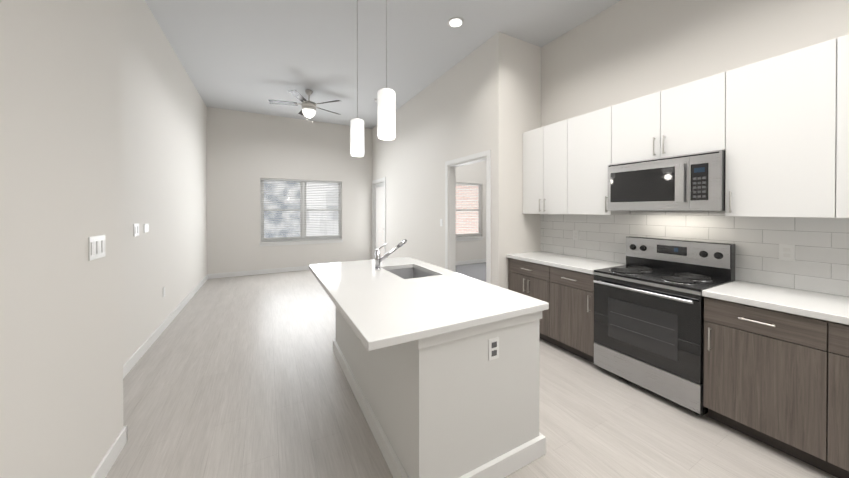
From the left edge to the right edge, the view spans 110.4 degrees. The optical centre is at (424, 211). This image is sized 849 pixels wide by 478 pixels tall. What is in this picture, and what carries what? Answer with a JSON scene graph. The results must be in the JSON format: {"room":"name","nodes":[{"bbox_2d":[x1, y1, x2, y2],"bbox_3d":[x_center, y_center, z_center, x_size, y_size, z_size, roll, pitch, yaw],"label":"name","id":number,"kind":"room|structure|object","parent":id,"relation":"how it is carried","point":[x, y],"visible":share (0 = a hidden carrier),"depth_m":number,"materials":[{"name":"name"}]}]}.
{"room":"kitchen","nodes":[
{"label":"kitchen","id":0,"kind":"room"},
{"bbox_2d":[0,0,122,477],"bbox_3d":[-0.940,-0.360,-0.399,0.440,3.660,4.850,0,0,-28],"label":"wall","id":1,"kind":"structure","parent":0,"point":[61,355],"depth_m":1.29,"materials":[{"name":"white paint"}]},
{"bbox_2d":[88,235,104,260],"bbox_3d":[-1.735,0.189,1.567,0.008,0.120,0.165,0,0,-28],"label":"light switch","id":2,"kind":"object","parent":1,"relation":"attached to","point":[96,247],"visible":1,"depth_m":1.55,"materials":[{"name":"white plastic"}]},
{"bbox_2d":[91,425,126,477],"bbox_3d":[-0.769,1.417,-0.222,0.017,0.105,4.744,0,0,-28],"label":"baseboard","id":3,"kind":"structure","parent":1,"relation":"attached to","point":[104,467],"depth_m":1.68,"materials":[{"name":"white wood"}]},
{"bbox_2d":[123,274,208,377],"bbox_3d":[-3.389,1.393,3.994,0.017,0.105,5.190,0,0,-28],"label":"baseboard","id":4,"kind":"structure","parent":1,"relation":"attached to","point":[130,363],"depth_m":3.37,"materials":[{"name":"white wood"}]},
{"bbox_2d":[121,0,206,364],"bbox_3d":[-3.449,-0.384,3.952,0.120,3.660,5.190,0,0,-28],"label":"wall","id":5,"kind":"structure","parent":0,"point":[164,151],"depth_m":3.41,"materials":[{"name":"white paint"}]},
{"bbox_2d":[134,223,138,236],"bbox_3d":[-2.791,0.177,2.861,0.008,0.120,0.120,0,0,-28],"label":"light switch","id":6,"kind":"object","parent":5,"relation":"attached to","point":[136,229],"visible":1,"depth_m":2.85,"materials":[{"name":"white plastic"}]},
{"bbox_2d":[144,223,148,232],"bbox_3d":[-2.919,0.171,3.099,0.006,0.090,0.130,0,0,-28],"label":"switch plate","id":7,"kind":"object","parent":5,"relation":"attached to","point":[146,227],"visible":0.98,"depth_m":3.09,"materials":[{"name":"white plastic"}]},
{"bbox_2d":[207,107,371,273],"bbox_3d":[-3.046,-0.402,7.179,3.877,3.660,0.120,0,0,-28],"label":"wall","id":8,"kind":"structure","parent":0,"point":[246,151],"depth_m":6.83,"materials":[{"name":"white paint"}]},
{"bbox_2d":[259,178,342,246],"bbox_3d":[-2.955,0.010,7.205,1.900,1.565,0.135,0,0,-28],"label":"living room window","id":9,"kind":"structure","parent":8,"relation":"in","point":[302,237],"depth_m":7.19,"materials":[{"name":"white plastic"}]},
{"bbox_2d":[145,0,620,128],"bbox_3d":[0.889,-2.242,3.581,7.430,0.060,10.160,0,0,-28],"label":"ceiling","id":10,"kind":"structure","parent":0,"point":[252,56],"depth_m":3.84,"materials":[{"name":"white paint"}]},
{"bbox_2d":[268,90,340,122],"bbox_3d":[-2.158,-1.922,5.459,1.292,0.600,1.271,0,0,-28],"label":"ceiling fan","id":11,"kind":"object","parent":10,"relation":"hanging from","point":[309,107],"visible":1,"depth_m":5.34,"materials":[{"name":"silver metal"}]},
{"bbox_2d":[350,0,363,156],"bbox_3d":[-0.647,-1.373,2.843,0.132,1.670,0.132,0,0,-28],"label":"pendant light","id":12,"kind":"object","parent":10,"relation":"hanging from","point":[357,138],"visible":1,"depth_m":2.80,"materials":[{"name":"white glass"}]},
{"bbox_2d":[378,0,395,139],"bbox_3d":[-0.277,-1.369,2.151,0.132,1.670,0.132,0,0,-28],"label":"pendant light","id":13,"kind":"object","parent":10,"relation":"hanging from","point":[386,116],"visible":1,"depth_m":2.10,"materials":[{"name":"white glass"}]},
{"bbox_2d":[448,17,463,27],"bbox_3d":[0.365,-2.207,3.448,0.190,0.008,0.190,0,0,-28],"label":"recessed light","id":14,"kind":"object","parent":10,"relation":"in","point":[455,22],"visible":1,"depth_m":3.44,"materials":[{"name":"white"}]},
{"bbox_2d":[372,37,491,283],"bbox_3d":[-0.227,-0.395,5.892,0.120,3.660,4.810,0,0,-28],"label":"wall","id":15,"kind":"structure","parent":0,"point":[443,119],"depth_m":5.11,"materials":[{"name":"white paint"}]},
{"bbox_2d":[372,177,385,258],"bbox_3d":[-1.111,0.298,7.549,0.152,2.255,1.010,0,0,-28],"label":"trim","id":16,"kind":"structure","parent":15,"relation":"attached to","point":[373,212],"depth_m":7.89,"materials":[{"name":"white wood"}]},
{"bbox_2d":[375,182,383,257],"bbox_3d":[-1.117,0.340,7.546,0.083,2.148,0.820,0,0,-28],"label":"patio door","id":17,"kind":"structure","parent":15,"relation":"in","point":[379,204],"depth_m":7.56,"materials":[{"name":"white"}]},
{"bbox_2d":[445,150,490,283],"bbox_3d":[0.649,0.327,4.261,0.152,2.235,1.070,0,0,-28],"label":"trim","id":18,"kind":"structure","parent":15,"relation":"attached to","point":[452,215],"depth_m":4.62,"materials":[{"name":"white wood"}]},
{"bbox_2d":[456,262,485,281],"bbox_3d":[1.623,1.463,6.212,3.433,0.060,3.610,0,0,-28],"label":"floor","id":19,"kind":"structure","parent":0,"point":[476,271],"depth_m":7.16,"materials":[{"name":"grey"}]},
{"bbox_2d":[456,161,485,260],"bbox_3d":[0.743,-0.406,7.846,3.433,3.660,0.120,0,0,-28],"label":"wall","id":20,"kind":"structure","parent":0,"point":[474,173],"depth_m":8.13,"materials":[{"name":"white paint"}]},
{"bbox_2d":[456,183,483,240],"bbox_3d":[1.143,0.006,8.037,1.110,1.565,0.135,0,0,-28],"label":"bedroom window","id":21,"kind":"structure","parent":20,"relation":"in","point":[471,236],"depth_m":8.09,"materials":[{"name":"white plastic"}]},
{"bbox_2d":[456,258,485,264],"bbox_3d":[0.775,1.372,7.795,3.433,0.105,0.017,0,0,-28],"label":"baseboard","id":22,"kind":"structure","parent":20,"relation":"attached to","point":[476,260],"depth_m":8.05,"materials":[{"name":"white"}]},
{"bbox_2d":[106,270,836,477],"bbox_3d":[-0.345,1.482,2.941,4.630,0.060,10.160,0,0,-28],"label":"floor","id":23,"kind":"structure","parent":0,"point":[236,377],"depth_m":2.13,"materials":[{"name":"beige wood"}]},
{"bbox_2d":[331,299,545,477],"bbox_3d":[-0.118,1.017,2.434,0.867,0.874,1.967,0,0,-28],"label":"kitchen island","id":24,"kind":"object","parent":23,"relation":"on","point":[439,366],"depth_m":1.59,"materials":[{"name":"white paint"}]},
{"bbox_2d":[309,257,548,350],"bbox_3d":[-0.216,0.560,2.376,1.110,0.040,1.990,0,0,-28],"label":"island countertop","id":25,"kind":"structure","parent":24,"relation":"on","point":[384,308],"depth_m":1.79,"materials":[{"name":"white stone"}]},
{"bbox_2d":[373,239,406,270],"bbox_3d":[-0.318,0.401,2.799,0.318,0.274,0.063,0,0,-28],"label":"faucet","id":26,"kind":"object","parent":25,"relation":"on","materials":[{"name":"silver metal"}]},
{"bbox_2d":[389,267,428,278],"bbox_3d":[-0.138,0.682,2.708,0.384,0.232,0.604,0,0,-28],"label":"sink","id":27,"kind":"object","parent":25,"relation":"in","point":[408,272],"depth_m":2.99,"materials":[{"name":"silver metal"}]},
{"bbox_2d":[489,337,498,360],"bbox_3d":[0.378,0.746,1.607,0.070,0.115,0.008,0,0,-28],"label":"outlet","id":28,"kind":"object","parent":24,"relation":"attached to","point":[493,341],"depth_m":1.60,"materials":[{"name":"white plastic"}]},
{"bbox_2d":[506,251,625,362],"bbox_3d":[1.552,0.992,3.351,0.634,0.914,1.119,0,0,-28],"label":"base cabinet","id":29,"kind":"object","parent":23,"relation":"on","point":[562,285],"visible":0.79,"depth_m":3.06,"materials":[{"name":"brown wood"}]},
{"bbox_2d":[506,251,625,273],"bbox_3d":[1.559,0.555,3.352,0.620,0.040,1.119,0,0,-28],"label":"countertop","id":30,"kind":"structure","parent":29,"relation":"on","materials":[{"name":"white stone"}]},
{"bbox_2d":[593,236,734,415],"bbox_3d":[1.979,0.854,2.509,0.667,1.200,0.760,0,0,-28],"label":"range","id":31,"kind":"object","parent":23,"relation":"on","point":[648,316],"visible":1,"depth_m":2.36,"materials":[{"name":"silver metal"}]},
{"bbox_2d":[703,296,821,469],"bbox_3d":[2.316,1.020,1.962,0.599,0.874,0.516,0,0,-28],"label":"base cabinet","id":32,"kind":"object","parent":23,"relation":"on","point":[776,367],"depth_m":1.79,"materials":[{"name":"brown wood"}]},
{"bbox_2d":[702,280,848,323],"bbox_3d":[2.912,0.569,0.824,0.620,0.040,3.082,0,0,-28],"label":"countertop","id":33,"kind":"structure","parent":32,"relation":"on","point":[819,306],"depth_m":1.84,"materials":[{"name":"white stone"}]},
{"bbox_2d":[822,320,848,477],"bbox_3d":[2.581,1.023,1.466,0.599,0.874,0.610,0,0,-28],"label":"base cabinet","id":34,"kind":"object","parent":23,"relation":"on","point":[835,337],"depth_m":1.57,"materials":[{"name":"brown wood"}]},
{"bbox_2d":[492,32,540,288],"bbox_3d":[2.503,-0.388,4.557,3.673,3.660,0.120,0,0,-28],"label":"wall","id":35,"kind":"structure","parent":0,"point":[516,88],"depth_m":3.74,"materials":[{"name":"white paint"}]},
{"bbox_2d":[523,120,566,213],"bbox_3d":[1.572,-0.497,3.620,0.339,1.050,0.648,0,0,-28],"label":"upper cabinet","id":36,"kind":"object","parent":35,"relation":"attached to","point":[544,148],"depth_m":3.50,"materials":[{"name":"white wood"}]},
{"bbox_2d":[541,0,848,126],"bbox_3d":[2.834,-0.372,1.769,0.120,3.660,5.110,0,0,-28],"label":"wall","id":37,"kind":"structure","parent":0,"point":[621,51],"depth_m":2.75,"materials":[{"name":"white paint"}]},
{"bbox_2d":[567,106,630,214],"bbox_3d":[1.835,-0.495,3.127,0.339,1.050,0.470,0,0,-28],"label":"upper cabinet","id":38,"kind":"object","parent":37,"relation":"attached to","point":[589,134],"depth_m":3.03,"materials":[{"name":"white wood"}]},
{"bbox_2d":[611,71,726,163],"bbox_3d":[2.135,-0.733,2.566,0.339,0.566,0.799,0,0,-28],"label":"upper cabinet","id":39,"kind":"object","parent":37,"relation":"attached to","point":[691,117],"depth_m":2.41,"materials":[{"name":"white wood"}]},
{"bbox_2d":[608,150,724,210],"bbox_3d":[2.094,-0.226,2.547,0.432,0.440,0.795,0,0,-28],"label":"over-the-range microwave","id":40,"kind":"object","parent":39,"relation":"attached to","point":[691,182],"visible":1,"depth_m":2.37,"materials":[{"name":"silver metal"}]},
{"bbox_2d":[540,211,848,296],"bbox_3d":[2.750,0.308,1.795,0.008,0.700,4.990,0,0,-28],"label":"backsplash","id":41,"kind":"structure","parent":37,"relation":"attached to","point":[820,264],"depth_m":2.29,"materials":[{"name":"white tile"}]},
{"bbox_2d":[725,40,830,217],"bbox_3d":[2.435,-0.488,2.007,0.339,1.050,0.472,0,0,-28],"label":"upper cabinet","id":42,"kind":"object","parent":37,"relation":"attached to","point":[776,128],"depth_m":1.90,"materials":[{"name":"white wood"}]},
{"bbox_2d":[831,35,848,217],"bbox_3d":[2.772,-0.485,1.377,0.339,1.050,0.958,0,0,-28],"label":"upper cabinet","id":43,"kind":"object","parent":37,"relation":"attached to","point":[839,46],"depth_m":1.71,"materials":[{"name":"white wood"}]},
{"label":"outside","id":44,"kind":"structure","parent":0,"visible":0},
{"bbox_2d":[378,185,477,256],"bbox_3d":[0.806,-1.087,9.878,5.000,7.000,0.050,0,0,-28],"label":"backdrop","id":45,"kind":"structure","parent":44,"point":[467,219],"depth_m":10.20,"materials":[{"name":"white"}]},
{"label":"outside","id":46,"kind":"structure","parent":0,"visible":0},
{"bbox_2d":[264,180,337,237],"bbox_3d":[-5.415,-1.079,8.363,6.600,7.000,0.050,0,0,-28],"label":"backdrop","id":47,"kind":"structure","parent":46,"point":[294,222],"depth_m":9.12,"materials":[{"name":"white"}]}
]}

